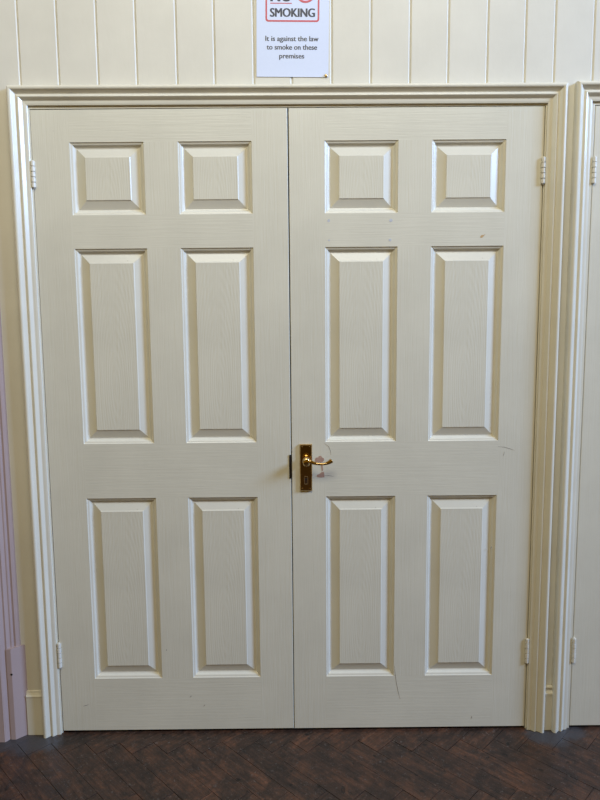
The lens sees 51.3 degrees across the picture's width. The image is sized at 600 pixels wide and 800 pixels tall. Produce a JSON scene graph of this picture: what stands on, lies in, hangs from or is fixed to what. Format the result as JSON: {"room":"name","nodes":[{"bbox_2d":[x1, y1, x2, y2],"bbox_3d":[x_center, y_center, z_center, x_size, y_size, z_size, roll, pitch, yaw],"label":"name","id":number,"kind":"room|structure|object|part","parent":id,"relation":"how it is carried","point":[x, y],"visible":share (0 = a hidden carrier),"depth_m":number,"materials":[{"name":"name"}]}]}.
{"room":"hallway","nodes":[
{"label":"hallway","id":0,"kind":"room"},
{"bbox_2d":[0,676,4,741],"bbox_3d":[-1.315,-0.522,1.878,0.676,3.300,0.044,0,6,0],"label":"wall","id":1,"kind":"structure","parent":0,"point":[2,738],"depth_m":2.03,"materials":[{"name":"purple paint"}]},
{"bbox_2d":[0,0,599,689],"bbox_3d":[0.607,-0.550,1.985,4.520,3.300,0.160,0,6,0],"label":"wall","id":2,"kind":"structure","parent":0,"point":[43,42],"depth_m":1.85,"materials":[{"name":"paint"}]},
{"bbox_2d":[0,312,27,741],"bbox_3d":[-0.945,-0.525,1.879,0.064,3.300,0.044,0,6,0],"label":"door frame","id":3,"kind":"structure","parent":2,"relation":"attached to","point":[13,673],"depth_m":2.02,"materials":[{"name":"purple paint"}]},
{"bbox_2d":[26,690,43,734],"bbox_3d":[-0.875,1.036,2.071,0.055,0.153,0.010,0,6,0],"label":"baseboard","id":4,"kind":"structure","parent":2,"relation":"attached to","point":[33,697],"depth_m":2.07,"materials":[{"name":"paint"}]},
{"bbox_2d":[30,108,293,730],"bbox_3d":[-0.416,0.114,1.990,0.773,1.980,0.050,-1,6,0],"label":"door","id":5,"kind":"structure","parent":2,"relation":"in","point":[163,234],"depth_m":1.97,"materials":[{"name":"paint"}]},
{"bbox_3d":[-0.580,-0.670,1.904,0.222,0.213,0.036,-1,6,0],"label":"raised panel","id":6,"kind":"part","parent":5,"relation":"part of","materials":[{"name":"paint"}]},
{"bbox_3d":[-0.575,-0.164,1.961,0.222,0.604,0.036,-1,6,0],"label":"raised panel","id":7,"kind":"part","parent":5,"relation":"part of","materials":[{"name":"paint"}]},
{"bbox_3d":[-0.568,0.615,2.048,0.222,0.609,0.036,-1,6,0],"label":"raised panel","id":8,"kind":"part","parent":5,"relation":"part of","materials":[{"name":"paint"}]},
{"bbox_3d":[-0.256,-0.673,1.905,0.222,0.213,0.036,-1,6,0],"label":"raised panel","id":9,"kind":"part","parent":5,"relation":"part of","materials":[{"name":"paint"}]},
{"bbox_3d":[-0.251,-0.167,1.962,0.222,0.604,0.036,-1,6,0],"label":"raised panel","id":10,"kind":"part","parent":5,"relation":"part of","materials":[{"name":"paint"}]},
{"bbox_3d":[-0.244,0.612,2.049,0.222,0.609,0.036,-1,6,0],"label":"raised panel","id":11,"kind":"part","parent":5,"relation":"part of","materials":[{"name":"paint"}]},
{"bbox_3d":[-0.031,0.211,1.992,0.006,0.076,0.014,-1,6,0],"label":"strike plate","id":12,"kind":"part","parent":5,"relation":"part of","materials":[{"name":"metal"}]},
{"bbox_2d":[256,0,328,76],"bbox_3d":[-0.021,-1.107,1.838,0.213,0.298,0.001,0,6,0],"label":"paper notice","id":13,"kind":"object","parent":2,"relation":"attached to","point":[292,35],"visible":1,"depth_m":1.84,"materials":[{"name":"white paper"}]},
{"bbox_2d":[6,81,599,737],"bbox_3d":[0.435,0.073,2.041,2.581,2.052,0.186,0,6,0],"label":"door frame","id":14,"kind":"structure","parent":2,"relation":"attached to","point":[21,99],"depth_m":1.92,"materials":[{"name":"paint"}]},
{"bbox_3d":[-0.829,0.093,1.957,0.053,2.052,0.026,0,6,0],"label":"architrave leg","id":15,"kind":"part","parent":14,"relation":"part of","materials":[{"name":"paint"}]},
{"bbox_3d":[0.773,0.081,1.962,0.053,2.048,0.026,0,6,0],"label":"architrave leg","id":16,"kind":"part","parent":14,"relation":"part of","materials":[{"name":"paint"}]},
{"bbox_2d":[288,106,545,727],"bbox_3d":[0.360,0.109,1.974,0.773,1.980,0.086,0,6,0],"label":"door","id":17,"kind":"structure","parent":2,"relation":"in","point":[415,232],"depth_m":1.97,"materials":[{"name":"paint"}]},
{"bbox_3d":[0.019,0.214,1.984,0.039,0.150,0.008,0,6,0],"label":"handle","id":18,"kind":"part","parent":17,"relation":"part of","materials":[{"name":"gold metal"}]},
{"bbox_3d":[0.055,0.191,1.958,0.096,0.032,0.039,0,6,0],"label":"lever","id":19,"kind":"part","parent":17,"relation":"part of","materials":[{"name":"gold metal"}]},
{"bbox_3d":[0.196,0.608,2.050,0.222,0.609,0.036,0,6,0],"label":"raised panel","id":20,"kind":"part","parent":17,"relation":"part of","materials":[{"name":"paint"}]},
{"bbox_3d":[0.190,-0.170,1.963,0.222,0.604,0.036,0,6,0],"label":"raised panel","id":21,"kind":"part","parent":17,"relation":"part of","materials":[{"name":"paint"}]},
{"bbox_3d":[0.186,-0.676,1.907,0.222,0.213,0.036,0,6,0],"label":"raised panel","id":22,"kind":"part","parent":17,"relation":"part of","materials":[{"name":"paint"}]},
{"bbox_3d":[0.521,0.605,2.051,0.222,0.609,0.036,0,6,0],"label":"raised panel","id":23,"kind":"part","parent":17,"relation":"part of","materials":[{"name":"paint"}]},
{"bbox_3d":[0.514,-0.173,1.964,0.222,0.604,0.036,0,6,0],"label":"raised panel","id":24,"kind":"part","parent":17,"relation":"part of","materials":[{"name":"paint"}]},
{"bbox_3d":[0.510,-0.679,1.908,0.222,0.213,0.036,0,6,0],"label":"raised panel","id":25,"kind":"part","parent":17,"relation":"part of","materials":[{"name":"paint"}]},
{"bbox_2d":[544,685,552,729],"bbox_3d":[0.821,1.021,2.075,0.027,0.154,0.012,0,6,0],"label":"baseboard","id":26,"kind":"structure","parent":2,"relation":"attached to","point":[548,693],"depth_m":2.07,"materials":[{"name":"paint"}]},
{"bbox_2d":[569,106,599,724],"bbox_3d":[1.274,0.099,1.995,0.772,1.980,0.050,0,6,0],"label":"door","id":27,"kind":"structure","parent":2,"relation":"in","point":[584,709],"depth_m":2.01,"materials":[{"name":"paint"}]},
{"bbox_2d":[0,725,599,799],"bbox_3d":[0.244,1.506,-1.309,5.300,0.051,7.160,0,6,0],"label":"floor","id":28,"kind":"structure","parent":0,"point":[464,762],"depth_m":1.93,"materials":[{"name":"brown wood"}]}
]}

